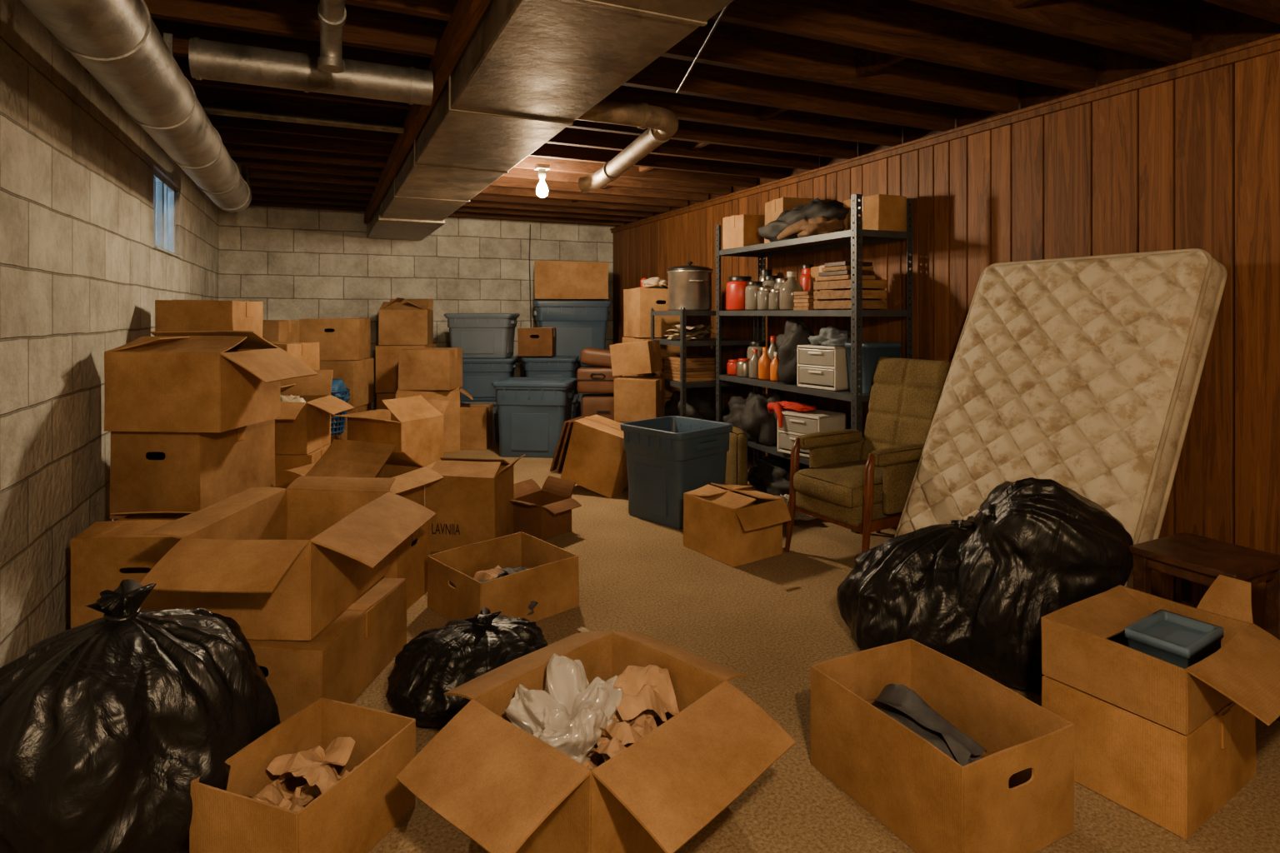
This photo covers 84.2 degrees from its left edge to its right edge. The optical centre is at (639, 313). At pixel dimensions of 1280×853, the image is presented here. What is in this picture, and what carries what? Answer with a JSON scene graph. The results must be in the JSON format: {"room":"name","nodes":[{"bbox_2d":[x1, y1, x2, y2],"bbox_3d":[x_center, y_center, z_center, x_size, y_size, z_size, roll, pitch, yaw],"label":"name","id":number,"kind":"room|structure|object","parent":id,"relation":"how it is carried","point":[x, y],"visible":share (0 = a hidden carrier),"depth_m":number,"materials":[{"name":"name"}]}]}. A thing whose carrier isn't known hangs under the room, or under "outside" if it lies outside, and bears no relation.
{"room":"basement","nodes":[
{"label":"basement","id":0,"kind":"room"},
{"bbox_2d":[0,0,218,668],"bbox_3d":[-2.447,0.000,2.845,0.200,2.660,9.800,0,0,-24],"label":"wall","id":1,"kind":"structure","parent":0,"point":[82,276],"depth_m":2.87,"materials":[{"name":"concrete"}]},
{"bbox_2d":[153,169,182,258],"bbox_3d":[-3.287,-0.675,4.880,0.095,0.530,0.900,0,0,-24],"label":"window","id":2,"kind":"structure","parent":1,"relation":"in","point":[163,191],"depth_m":4.89,"materials":[{"name":"glass"}]},
{"bbox_2d":[218,205,614,409],"bbox_3d":[-2.404,0.000,8.350,4.810,2.660,0.200,0,0,-24],"label":"wall","id":3,"kind":"structure","parent":0,"point":[301,263],"depth_m":8.00,"materials":[{"name":"concrete"}]},
{"bbox_2d":[69,441,1279,852],"bbox_3d":[-0.347,1.380,3.793,4.810,0.100,10.200,0,0,-24],"label":"floor","id":4,"kind":"structure","parent":0,"point":[635,573],"depth_m":2.74,"materials":[{"name":"carpet"}]},
{"bbox_2d":[69,513,191,629],"bbox_3d":[-1.969,1.079,2.920,0.495,0.498,0.343,0,0,-2],"label":"cardboard box","id":5,"kind":"object","parent":4,"relation":"on","point":[105,554],"visible":0.37,"depth_m":2.75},
{"bbox_2d":[0,579,274,852],"bbox_3d":[-1.328,1.013,1.795,0.683,0.630,0.649,0,0,0],"label":"garbage bag","id":6,"kind":"object","parent":4,"relation":"on","point":[107,724],"visible":0.94,"depth_m":1.63,"materials":[{"name":"black plastic"}]},
{"bbox_2d":[272,444,329,489],"bbox_3d":[-2.380,1.124,4.800,0.436,0.412,0.411,0,0,-8],"label":"cardboard box","id":7,"kind":"object","parent":4,"relation":"on","point":[283,480],"visible":0.18,"depth_m":4.61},
{"bbox_2d":[274,369,353,454],"bbox_3d":[-2.297,0.661,4.764,0.573,0.515,0.661,0,0,-3],"label":"cardboard box","id":8,"kind":"object","parent":7,"relation":"on","point":[302,427],"visible":0.58,"depth_m":4.72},
{"bbox_2d":[189,695,414,852],"bbox_3d":[-0.833,1.210,1.786,0.340,0.239,0.399,0,0,21],"label":"cardboard box","id":9,"kind":"object","parent":4,"relation":"on","point":[358,809],"visible":0.87,"depth_m":1.74,"materials":[{"name":"cardboard"}]},
{"bbox_2d":[242,737,355,812],"bbox_3d":[-0.848,1.229,1.787,0.302,0.171,0.346,0,0,21],"label":"kraft paper","id":10,"kind":"object","parent":9,"relation":"in","point":[313,765],"visible":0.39,"depth_m":1.83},
{"bbox_2d":[246,576,407,724],"bbox_3d":[-1.192,1.190,2.560,0.451,0.277,0.633,0,0,6],"label":"cardboard box","id":11,"kind":"object","parent":4,"relation":"on","point":[338,663],"visible":0.45,"depth_m":2.37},
{"bbox_2d":[140,476,435,640],"bbox_3d":[-1.234,0.874,2.545,0.777,0.359,0.929,0,0,3],"label":"cardboard box","id":12,"kind":"object","parent":11,"relation":"on","point":[277,564],"visible":0.96,"depth_m":2.36,"materials":[{"name":"cardboard"}]},
{"bbox_2d":[329,429,347,444],"bbox_3d":[-2.856,1.199,6.352,0.359,0.261,0.353,0,0,-5],"label":"cardboard box","id":13,"kind":"object","parent":4,"relation":"on","point":[344,435],"visible":0.12,"depth_m":6.34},
{"bbox_2d":[330,378,349,434],"bbox_3d":[-2.800,0.824,6.300,0.414,0.490,0.354,0,0,0],"label":"laundry basket","id":14,"kind":"object","parent":13,"relation":"on","point":[338,390],"visible":0.27,"depth_m":6.26,"materials":[{"name":"blue plastic"}]},
{"bbox_2d":[334,403,371,429],"bbox_3d":[-3.069,1.123,7.101,0.617,0.412,0.462,0,0,-4],"label":"cardboard box","id":15,"kind":"object","parent":4,"relation":"on","point":[367,407],"visible":0.12,"depth_m":6.94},
{"bbox_2d":[319,358,374,408],"bbox_3d":[-3.070,0.688,7.100,0.636,0.462,0.462,0,0,4],"label":"cardboard box","id":16,"kind":"object","parent":15,"relation":"on","point":[357,376],"visible":0.44,"depth_m":6.93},
{"bbox_2d":[298,318,370,359],"bbox_3d":[-3.052,0.254,7.098,0.577,0.411,0.413,0,0,-6],"label":"cardboard box","id":17,"kind":"object","parent":16,"relation":"on","point":[338,338],"visible":0.88,"depth_m":6.91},
{"bbox_2d":[284,438,443,508],"bbox_3d":[-1.503,1.013,3.871,0.750,0.633,0.432,0,0,22],"label":"cardboard box","id":18,"kind":"object","parent":4,"relation":"on","point":[342,457],"visible":0.44,"depth_m":3.81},
{"bbox_2d":[375,392,395,409],"bbox_3d":[-2.472,1.073,7.500,0.518,0.511,0.435,0,0,-4],"label":"cardboard box","id":19,"kind":"object","parent":4,"relation":"on","point":[380,396],"visible":0.08,"depth_m":7.28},
{"bbox_2d":[375,344,436,392],"bbox_3d":[-2.473,0.575,7.500,0.521,0.489,0.432,0,0,0],"label":"cardboard box","id":20,"kind":"object","parent":19,"relation":"on","point":[387,356],"visible":0.52,"depth_m":7.29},
{"bbox_2d":[378,297,433,344],"bbox_3d":[-2.478,0.082,7.563,0.492,0.493,0.534,0,0,-8],"label":"cardboard box","id":21,"kind":"object","parent":20,"relation":"on","point":[402,321],"visible":1,"depth_m":7.32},
{"bbox_2d":[331,395,449,467],"bbox_3d":[-2.127,1.016,5.952,0.773,0.625,0.716,0,0,28],"label":"cardboard box","id":22,"kind":"object","parent":4,"relation":"on","point":[413,423],"visible":0.71,"depth_m":5.81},
{"bbox_2d":[382,509,429,609],"bbox_3d":[-1.203,1.133,3.270,0.346,0.393,0.340,0,0,8],"label":"cardboard box","id":23,"kind":"object","parent":4,"relation":"on","point":[409,559],"visible":0.18,"depth_m":3.25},
{"bbox_2d":[395,386,472,453],"bbox_3d":[-1.991,1.020,6.895,0.709,0.618,0.372,0,0,-14],"label":"cardboard box","id":24,"kind":"object","parent":4,"relation":"on","point":[452,414],"visible":0.48,"depth_m":6.75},
{"bbox_2d":[398,347,462,390],"bbox_3d":[-2.028,0.533,6.879,0.518,0.392,0.352,0,0,6],"label":"cardboard box","id":25,"kind":"object","parent":24,"relation":"on","point":[419,368],"visible":1,"depth_m":6.71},
{"bbox_2d":[388,607,549,726],"bbox_3d":[-0.570,1.189,2.433,0.552,0.277,0.461,0,0,-25],"label":"garbage bag","id":26,"kind":"object","parent":4,"relation":"on","point":[434,662],"visible":0.76,"depth_m":2.34,"materials":[{"name":"black plastic"}]},
{"bbox_2d":[423,455,524,551],"bbox_3d":[-0.981,1.086,4.098,0.573,0.487,0.356,0,0,7],"label":"cardboard box","id":27,"kind":"object","parent":4,"relation":"on","point":[471,504],"visible":0.76,"depth_m":3.94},
{"bbox_2d":[460,403,493,449],"bbox_3d":[-1.659,1.118,7.033,0.344,0.423,0.314,0,0,0],"label":"cardboard box","id":28,"kind":"object","parent":4,"relation":"on","point":[476,419],"visible":0.7,"depth_m":6.88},
{"bbox_2d":[460,400,499,441],"bbox_3d":[-1.640,1.119,7.500,0.624,0.420,0.444,0,0,0],"label":"tub","id":29,"kind":"object","parent":4,"relation":"on","point":[495,423],"visible":0.09,"depth_m":7.31,"materials":[{"name":"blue plastic"}]},
{"bbox_2d":[460,355,518,400],"bbox_3d":[-1.640,0.684,7.480,0.664,0.440,0.464,0,0,-3],"label":"tub","id":30,"kind":"object","parent":29,"relation":"on","point":[478,374],"visible":0.66,"depth_m":7.28,"materials":[{"name":"plastic"}]},
{"bbox_2d":[444,313,519,358],"bbox_3d":[-1.660,0.229,7.480,0.704,0.460,0.484,0,0,3],"label":"tub","id":31,"kind":"object","parent":30,"relation":"on","point":[479,335],"visible":0.97,"depth_m":7.27,"materials":[{"name":"grey plastic"}]},
{"bbox_2d":[427,532,578,621],"bbox_3d":[-0.621,1.213,3.211,0.509,0.235,0.473,0,0,-43],"label":"cardboard box","id":32,"kind":"object","parent":4,"relation":"on","point":[551,581],"visible":0.84,"depth_m":3.13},
{"bbox_2d":[473,565,537,614],"bbox_3d":[-0.597,1.243,3.195,0.429,0.145,0.388,0,0,-8],"label":"folded clothes","id":33,"kind":"object","parent":32,"relation":"in","point":[482,577],"visible":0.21,"depth_m":3.26,"materials":[{"name":"fabric"}]},
{"bbox_2d":[491,377,576,458],"bbox_3d":[-0.990,0.979,6.720,0.724,0.700,0.504,0,0,6],"label":"tub","id":34,"kind":"object","parent":4,"relation":"on","point":[532,412],"visible":0.95,"depth_m":6.50,"materials":[{"name":"plastic"}]},
{"bbox_2d":[509,476,583,540],"bbox_3d":[-0.599,1.183,4.280,0.442,0.290,0.406,0,0,38],"label":"cardboard box","id":35,"kind":"object","parent":4,"relation":"on","point":[547,513],"visible":0.87,"depth_m":4.25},
{"bbox_2d":[550,415,589,472],"bbox_3d":[-0.577,1.104,6.003,0.239,0.430,0.360,0,0,20],"label":"leaning boards","id":36,"kind":"object","parent":4,"relation":"on","point":[558,460],"visible":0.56,"depth_m":5.86,"materials":[{"name":"brown wood"}]},
{"bbox_2d":[570,394,579,419],"bbox_3d":[-0.970,1.119,7.740,0.584,0.420,0.464,0,0,0],"label":"tub","id":37,"kind":"object","parent":4,"relation":"on","point":[574,404],"visible":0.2,"depth_m":7.63,"materials":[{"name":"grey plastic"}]},
{"bbox_2d":[521,355,579,390],"bbox_3d":[-0.970,0.689,7.740,0.584,0.430,0.464,0,0,0],"label":"tub","id":38,"kind":"object","parent":37,"relation":"on","point":[535,366],"visible":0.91,"depth_m":7.53,"materials":[{"name":"plastic"}]},
{"bbox_2d":[517,327,555,355],"bbox_3d":[-1.122,0.307,7.720,0.373,0.303,0.328,0,0,0],"label":"cardboard box","id":39,"kind":"object","parent":38,"relation":"on","point":[531,341],"visible":1,"depth_m":7.56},
{"bbox_2d":[575,365,603,418],"bbox_3d":[-0.820,0.969,8.270,0.844,0.720,0.484,0,0,-12],"label":"tub","id":40,"kind":"object","parent":4,"relation":"on","point":[578,409],"visible":0.02,"depth_m":8.08,"materials":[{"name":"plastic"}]},
{"bbox_2d":[532,300,611,366],"bbox_3d":[-0.800,0.229,8.270,0.884,0.750,0.504,0,0,-12],"label":"tub","id":41,"kind":"object","parent":40,"relation":"on","point":[578,325],"visible":0.85,"depth_m":8.06,"materials":[{"name":"plastic"}]},
{"bbox_2d":[534,260,608,299],"bbox_3d":[-0.800,-0.376,8.199,0.834,0.431,0.436,0,0,-8],"label":"cardboard box","id":42,"kind":"object","parent":41,"relation":"on","point":[554,280],"visible":1,"depth_m":7.99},
{"bbox_2d":[560,414,628,498],"bbox_3d":[-0.275,1.059,5.307,0.531,0.541,0.369,0,0,22],"label":"cardboard box","id":43,"kind":"object","parent":4,"relation":"on","point":[596,457],"visible":0.78,"depth_m":5.15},
{"bbox_2d":[396,630,795,852],"bbox_3d":[-0.110,1.157,1.807,0.805,0.346,0.850,0,0,42],"label":"cardboard box","id":44,"kind":"object","parent":4,"relation":"on","point":[506,789],"visible":0.88,"depth_m":1.62,"materials":[{"name":"cardboard"}]},
{"bbox_2d":[580,665,678,771],"bbox_3d":[-0.096,1.157,1.863,0.392,0.318,0.515,0,0,42],"label":"paper","id":45,"kind":"object","parent":44,"relation":"in","point":[650,694],"visible":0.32,"depth_m":1.89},
{"bbox_2d":[505,653,627,764],"bbox_3d":[-0.182,1.056,1.863,0.281,0.192,0.306,0,0,35],"label":"crumpled plastic bag","id":46,"kind":"object","parent":45,"relation":"on","point":[567,709],"visible":0.78,"depth_m":1.83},
{"bbox_2d":[581,394,617,422],"bbox_3d":[-0.359,1.059,6.814,0.400,0.540,0.312,0,0,-5],"label":"suitcase","id":47,"kind":"object","parent":4,"relation":"on","point":[602,405],"visible":0.24,"depth_m":6.67,"materials":[{"name":"leather"}]},
{"bbox_2d":[665,397,671,404],"bbox_3d":[0.128,1.050,6.618,0.450,0.560,0.432,0,0,-24],"label":"cardboard box","id":48,"kind":"object","parent":4,"relation":"on","point":[666,398],"visible":0.02,"depth_m":6.45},
{"bbox_2d":[622,337,679,397],"bbox_3d":[0.127,0.494,6.618,0.459,0.550,0.430,0,0,-27],"label":"cardboard box","id":49,"kind":"object","parent":48,"relation":"on","point":[666,350],"visible":0.22,"depth_m":6.44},
{"bbox_2d":[623,284,679,337],"bbox_3d":[0.119,-0.024,6.614,0.432,0.487,0.412,0,0,-22],"label":"cardboard box","id":50,"kind":"object","parent":49,"relation":"on","point":[638,302],"visible":0.75,"depth_m":6.43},
{"bbox_2d":[620,415,733,529],"bbox_3d":[0.240,1.029,4.670,0.544,0.600,0.583,0,0,-44],"label":"tub","id":51,"kind":"object","parent":4,"relation":"on","point":[667,457],"visible":0.98,"depth_m":4.49,"materials":[{"name":"plastic"}]},
{"bbox_2d":[650,307,757,467],"bbox_3d":[0.548,0.645,6.173,0.723,1.383,0.603,0,0,-24],"label":"metal shelving rack","id":52,"kind":"object","parent":4,"relation":"on","point":[682,342],"visible":0.31,"depth_m":5.88,"materials":[{"name":"metal"}]},
{"bbox_2d":[664,324,714,339],"bbox_3d":[0.414,0.159,6.102,0.401,0.134,0.434,0,0,41],"label":"stacked papers","id":53,"kind":"object","parent":52,"relation":"on","point":[688,329],"visible":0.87,"depth_m":6.04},
{"bbox_2d":[666,261,713,310],"bbox_3d":[0.435,-0.235,6.083,0.396,0.422,0.425,0,0,-24],"label":"stock pot","id":54,"kind":"object","parent":52,"relation":"on","point":[689,287],"visible":0.98,"depth_m":5.93,"materials":[{"name":"metal"}]},
{"bbox_2d":[661,355,718,381],"bbox_3d":[0.429,0.473,6.094,0.364,0.186,0.414,0,0,-24],"label":"magazines","id":55,"kind":"object","parent":52,"relation":"on","point":[698,368],"visible":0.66,"depth_m":5.96,"materials":[{"name":"brown paper"}]},
{"bbox_2d":[665,387,718,421],"bbox_3d":[0.437,0.832,6.112,0.482,0.387,0.547,0,0,-24],"label":"sack","id":56,"kind":"object","parent":52,"relation":"on","point":[697,406],"visible":0.41,"depth_m":5.98,"materials":[{"name":"fabric"}]},
{"bbox_2d":[725,425,747,486],"bbox_3d":[0.679,1.090,5.299,0.160,0.500,0.380,0,0,-24],"label":"cushion","id":57,"kind":"object","parent":4,"relation":"on","point":[737,456],"visible":0.44,"depth_m":5.15,"materials":[{"name":"fabric"}]},
{"bbox_2d":[683,483,790,567],"bbox_3d":[0.536,1.159,3.950,0.372,0.339,0.498,0,0,-35],"label":"cardboard box","id":58,"kind":"object","parent":4,"relation":"on","point":[733,526],"visible":1,"depth_m":3.83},
{"bbox_2d":[747,456,808,497],"bbox_3d":[1.143,1.202,5.094,0.451,0.247,1.242,0,0,-24],"label":"pile","id":59,"kind":"object","parent":4,"relation":"on","point":[771,475],"visible":0.31,"depth_m":5.19,"materials":[{"name":"fabric"}]},
{"bbox_2d":[715,194,912,533],"bbox_3d":[1.147,0.307,5.115,0.501,2.058,1.663,0,0,-24],"label":"metal shelving rack","id":60,"kind":"object","parent":4,"relation":"on","point":[857,236],"depth_m":4.69,"materials":[{"name":"metal"}]},
{"bbox_2d":[725,275,751,309],"bbox_3d":[0.807,-0.159,5.697,0.230,0.270,0.228,0,0,-24],"label":"lidded jar","id":61,"kind":"object","parent":60,"relation":"on","point":[735,288],"visible":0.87,"depth_m":5.60,"materials":[{"name":"plastic"}]},
{"bbox_2d":[723,214,764,249],"bbox_3d":[0.851,-0.644,5.651,0.273,0.261,0.279,0,0,-28],"label":"cardboard box","id":62,"kind":"object","parent":60,"relation":"on","point":[741,230],"visible":0.67,"depth_m":5.53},
{"bbox_2d":[745,281,764,309],"bbox_3d":[0.888,-0.134,5.470,0.150,0.220,0.149,0,0,-24],"label":"glass jar","id":63,"kind":"object","parent":60,"relation":"in","point":[751,291],"visible":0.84,"depth_m":5.41,"materials":[{"name":"glass"}]},
{"bbox_2d":[722,389,787,445],"bbox_3d":[0.923,0.767,5.479,0.442,0.398,0.776,0,0,-24],"label":"clothes","id":64,"kind":"object","parent":60,"relation":"in","point":[751,415],"visible":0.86,"depth_m":5.25,"materials":[{"name":"fabric"}]},
{"bbox_2d":[764,196,814,243],"bbox_3d":[1.135,-0.689,5.385,0.278,0.352,0.309,0,0,-16],"label":"cardboard box","id":65,"kind":"object","parent":60,"relation":"on","point":[773,208],"visible":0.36,"depth_m":5.27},
{"bbox_2d":[779,271,804,309],"bbox_3d":[1.076,-0.159,5.028,0.170,0.270,0.168,0,0,-24],"label":"glass jug","id":66,"kind":"object","parent":60,"relation":"on","point":[787,289],"visible":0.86,"depth_m":4.97,"materials":[{"name":"glass"}]},
{"bbox_2d":[767,400,816,427],"bbox_3d":[1.057,0.710,4.993,0.260,0.165,0.443,0,0,-24],"label":"scarf","id":67,"kind":"object","parent":60,"relation":"on","point":[777,407],"visible":1,"depth_m":4.93,"materials":[{"name":"fabric"}]},
{"bbox_2d":[775,317,814,384],"bbox_3d":[1.114,0.262,5.042,0.299,0.468,0.334,0,0,-24],"label":"sack","id":68,"kind":"object","parent":60,"relation":"in","point":[796,332],"visible":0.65,"depth_m":4.95,"materials":[{"name":"fabric"}]},
{"bbox_2d":[757,197,849,242],"bbox_3d":[1.165,-0.655,5.001,0.392,0.278,0.903,0,0,-24],"label":"clothes","id":69,"kind":"object","parent":60,"relation":"on","point":[829,209],"visible":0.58,"depth_m":4.82,"materials":[{"name":"fabric"}]},
{"bbox_2d":[793,291,827,309],"bbox_3d":[1.165,-0.084,4.838,0.166,0.126,0.160,0,0,-24],"label":"boards","id":70,"kind":"object","parent":60,"relation":"on","point":[807,297],"visible":0.7,"depth_m":4.78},
{"bbox_2d":[777,215,844,239],"bbox_3d":[1.157,-0.585,4.809,0.241,0.138,0.596,0,0,-24],"label":"clothes","id":71,"kind":"object","parent":60,"relation":"on","point":[820,225],"visible":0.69,"depth_m":4.65,"materials":[{"name":"fabric"}]},
{"bbox_2d":[813,279,886,309],"bbox_3d":[1.354,-0.118,4.583,0.272,0.190,0.392,0,0,-24],"label":"wooden crate","id":72,"kind":"object","parent":60,"relation":"on","point":[844,295],"visible":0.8,"depth_m":4.45,"materials":[{"name":"brown wood"}]},
{"bbox_2d":[815,260,874,281],"bbox_3d":[1.341,-0.271,4.599,0.250,0.116,0.320,0,0,-24],"label":"stacked books","id":73,"kind":"object","parent":72,"relation":"on","point":[838,271],"visible":0.86,"depth_m":4.52,"materials":[{"name":"brown paper"}]},
{"bbox_2d":[845,341,901,394],"bbox_3d":[1.480,0.342,4.498,0.310,0.310,0.210,0,0,-24],"label":"storage bin","id":74,"kind":"object","parent":60,"relation":"on","point":[872,352],"visible":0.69,"depth_m":4.38,"materials":[{"name":"plastic"}]},
{"bbox_2d":[843,194,906,231],"bbox_3d":[1.514,-0.629,4.569,0.252,0.231,0.309,0,0,-27],"label":"cardboard box","id":75,"kind":"object","parent":60,"relation":"on","point":[882,212],"visible":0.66,"depth_m":4.44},
{"bbox_2d":[785,356,951,554],"bbox_3d":[1.279,0.798,3.906,0.827,1.068,0.621,0,0,-30],"label":"armchair","id":76,"kind":"object","parent":4,"relation":"on","point":[853,482],"visible":0.88,"depth_m":3.87,"materials":[{"name":"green fabric"}]},
{"bbox_2d":[793,460,882,509],"bbox_3d":[1.199,0.925,3.859,0.640,0.170,0.488,0,0,-30],"label":"seat cushion","id":77,"kind":"object","parent":76,"relation":"on","point":[827,484],"depth_m":3.72,"materials":[{"name":"brown fabric"}]},
{"bbox_2d":[810,638,1073,852],"bbox_3d":[0.807,1.187,1.955,0.419,0.284,0.529,0,0,-27],"label":"cardboard box","id":78,"kind":"object","parent":4,"relation":"on","point":[932,802],"visible":0.94,"depth_m":1.84,"materials":[{"name":"cardboard"}]},
{"bbox_2d":[865,684,1011,787],"bbox_3d":[0.798,1.214,1.984,0.280,0.240,0.450,0,0,-27],"label":"cloth","id":79,"kind":"object","parent":78,"relation":"in","point":[899,703],"visible":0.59,"depth_m":1.96,"materials":[{"name":"fabric"}]},
{"bbox_2d":[840,475,1133,693],"bbox_3d":[1.305,0.962,2.752,0.999,0.733,0.611,0,0,29],"label":"garbage bag","id":80,"kind":"object","parent":4,"relation":"on","point":[977,591],"visible":0.88,"depth_m":2.52,"materials":[{"name":"black plastic"}]},
{"bbox_2d":[894,248,1227,589],"bbox_3d":[1.804,0.529,3.196,0.838,1.589,1.086,0,0,-24],"label":"mattress","id":81,"kind":"object","parent":4,"relation":"on","point":[1082,375],"visible":0.7,"depth_m":3.07,"materials":[{"name":"fabric"}]},
{"bbox_2d":[1042,675,1256,839],"bbox_3d":[1.480,1.195,2.065,0.479,0.269,0.370,0,0,-33],"label":"cardboard box","id":82,"kind":"object","parent":4,"relation":"on","point":[1172,780],"visible":0.54,"depth_m":1.90,"materials":[{"name":"cardboard"}]},
{"bbox_2d":[1042,576,1279,734],"bbox_3d":[1.555,0.935,2.020,0.559,0.261,0.517,0,0,-33],"label":"cardboard box","id":83,"kind":"object","parent":82,"relation":"on","point":[1085,649],"visible":0.91,"depth_m":1.94,"materials":[{"name":"cardboard"}]},
{"bbox_2d":[1125,609,1223,667],"bbox_3d":[1.565,0.991,2.075,0.250,0.135,0.160,0,0,-33],"label":"plastic tray","id":84,"kind":"object","parent":83,"relation":"in","point":[1174,638],"visible":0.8,"depth_m":2.06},
{"bbox_2d":[1128,532,1279,720],"bbox_3d":[1.902,1.064,2.373,0.350,0.530,0.310,0,0,-26],"label":"side table","id":85,"kind":"object","parent":4,"relation":"on","point":[1195,559],"visible":0.48,"depth_m":2.33,"materials":[{"name":"brown wood"}]},
{"bbox_3d":[0.001,1.109,5.952,0.376,0.441,0.350,0,0,0],"label":"cardboard box","id":86,"kind":"object","parent":4,"relation":"on","visible":0},
{"bbox_2d":[613,375,664,421],"bbox_3d":[-0.001,0.713,5.950,0.366,0.351,0.348,0,0,14],"label":"cardboard box","id":87,"kind":"object","parent":86,"relation":"on","point":[636,397],"visible":0.91,"depth_m":5.79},
{"bbox_2d":[610,340,662,375],"bbox_3d":[-0.035,0.375,6.007,0.377,0.302,0.291,0,0,20],"label":"cardboard box","id":88,"kind":"object","parent":87,"relation":"on","point":[639,357],"visible":1,"depth_m":5.88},
{"bbox_3d":[-2.194,1.133,3.520,0.437,0.394,0.560,0,0,3],"label":"cardboard box","id":89,"kind":"object","parent":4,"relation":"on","visible":0},
{"bbox_2d":[110,419,274,519],"bbox_3d":[-2.188,0.734,3.518,0.433,0.410,0.614,0,0,3],"label":"cardboard box","id":90,"kind":"object","parent":89,"relation":"on","point":[151,472],"visible":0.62,"depth_m":3.22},
{"bbox_2d":[103,331,317,432],"bbox_3d":[-2.009,0.308,3.374,0.751,0.442,0.473,0,0,4],"label":"cardboard box","id":91,"kind":"object","parent":90,"relation":"on","point":[169,382],"visible":1,"depth_m":3.16,"materials":[{"name":"cardboard"}]},
{"bbox_3d":[-2.600,1.072,4.300,0.433,0.514,0.412,0,0,-6],"label":"cardboard box","id":92,"kind":"object","parent":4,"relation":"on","visible":0},
{"bbox_3d":[-2.600,0.574,4.300,0.437,0.490,0.412,0,0,-6],"label":"cardboard box","id":93,"kind":"object","parent":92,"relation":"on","visible":0},
{"bbox_2d":[155,300,262,337],"bbox_3d":[-2.600,0.124,4.298,0.436,0.411,0.412,0,0,-6],"label":"cardboard box","id":94,"kind":"object","parent":93,"relation":"on","point":[174,315],"visible":0.56,"depth_m":4.11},
{"bbox_3d":[-2.749,1.133,5.400,0.459,0.393,0.431,0,0,0],"label":"cardboard box","id":95,"kind":"object","parent":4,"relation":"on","visible":0},
{"bbox_3d":[-2.751,0.753,5.401,0.454,0.372,0.436,0,0,-5],"label":"cardboard box","id":96,"kind":"object","parent":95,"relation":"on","visible":0},
{"bbox_2d":[270,341,319,369],"bbox_3d":[-2.747,0.393,5.400,0.416,0.351,0.410,0,0,8],"label":"cardboard box","id":97,"kind":"object","parent":96,"relation":"on","point":[307,352],"visible":0.27,"depth_m":5.39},
{"bbox_3d":[-3.199,1.075,6.052,0.467,0.508,0.433,0,0,-10],"label":"cardboard box","id":98,"kind":"object","parent":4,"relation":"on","visible":0},
{"bbox_3d":[-3.199,0.563,6.050,0.464,0.513,0.431,0,0,-10],"label":"cardboard box","id":99,"kind":"object","parent":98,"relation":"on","visible":0},
{"bbox_2d":[261,320,299,341],"bbox_3d":[-3.200,0.185,6.051,0.419,0.248,0.372,0,0,0],"label":"cardboard box","id":100,"kind":"object","parent":99,"relation":"on","point":[272,331],"visible":0.41,"depth_m":5.92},
{"bbox_2d":[85,0,1279,225],"bbox_3d":[-0.314,-1.210,3.720,4.410,0.240,9.285,0,0,-24],"label":"ceiling","id":101,"kind":"structure","parent":0,"point":[776,86],"depth_m":3.56,"materials":[{"name":"wood"}]},
{"bbox_2d":[20,0,251,212],"bbox_3d":[-1.530,-0.913,1.974,0.292,0.434,7.417,0,0,-24],"label":"air duct","id":102,"kind":"object","parent":101,"relation":"attached to","point":[119,42],"visible":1,"depth_m":2.25,"materials":[{"name":"metal"}]},
{"bbox_2d":[116,101,404,133],"bbox_3d":[-1.942,-1.040,3.731,1.330,0.048,0.047,0,0,-24],"label":"pipe","id":103,"kind":"object","parent":101,"relation":"attached to","point":[209,109],"visible":0.74,"depth_m":3.77,"materials":[{"name":"metal"}]},
{"bbox_2d":[188,36,433,105],"bbox_3d":[-1.288,-0.960,2.841,0.870,0.154,0.154,0,0,-24],"label":"duct","id":104,"kind":"object","parent":101,"relation":"attached to","point":[208,59],"visible":0.98,"depth_m":2.77,"materials":[{"name":"metal"}]},
{"bbox_2d":[317,0,346,73],"bbox_3d":[-0.273,-0.936,0.690,0.088,0.153,4.043,0,0,-24],"label":"drain pipe","id":105,"kind":"object","parent":104,"relation":"attached to","point":[332,14],"visible":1,"depth_m":2.39,"materials":[{"name":"metal"}]},
{"bbox_2d":[364,0,490,223],"bbox_3d":[-1.021,-1.030,3.379,0.050,0.110,9.400,0,0,-24],"label":"ceiling beam","id":106,"kind":"structure","parent":101,"relation":"attached to","point":[466,16],"depth_m":2.94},
{"bbox_2d":[366,0,734,240],"bbox_3d":[-0.778,-0.955,3.593,0.590,0.240,9.730,0,0,-24],"label":"air duct","id":107,"kind":"object","parent":101,"relation":"attached to","point":[527,70],"visible":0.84,"depth_m":2.69,"materials":[{"name":"metal"}]},
{"bbox_2d":[576,99,678,193],"bbox_3d":[-0.108,-0.919,4.075,0.547,0.184,1.711,0,0,-3],"label":"duct","id":108,"kind":"object","parent":107,"relation":"attached to","point":[662,123],"visible":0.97,"depth_m":3.46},
{"bbox_2d":[808,325,854,345],"bbox_3d":[1.302,0.148,4.731,0.309,0.128,0.336,0,0,-24],"label":"cloth","id":109,"kind":"object","parent":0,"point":[829,336],"visible":0.94,"depth_m":4.65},
{"bbox_2d":[612,3,1279,631],"bbox_3d":[1.750,0.000,4.740,0.190,2.660,9.800,0,0,-24],"label":"wall","id":110,"kind":"structure","parent":0,"point":[1192,161],"depth_m":3.38,"materials":[{"name":"brown wood"}]},
{"bbox_2d":[610,33,1279,233],"bbox_3d":[1.645,-1.063,4.693,0.040,0.057,9.800,0,0,-24],"label":"trim","id":111,"kind":"structure","parent":110,"relation":"attached to","point":[1271,44],"depth_m":3.75,"materials":[{"name":"brown wood"}]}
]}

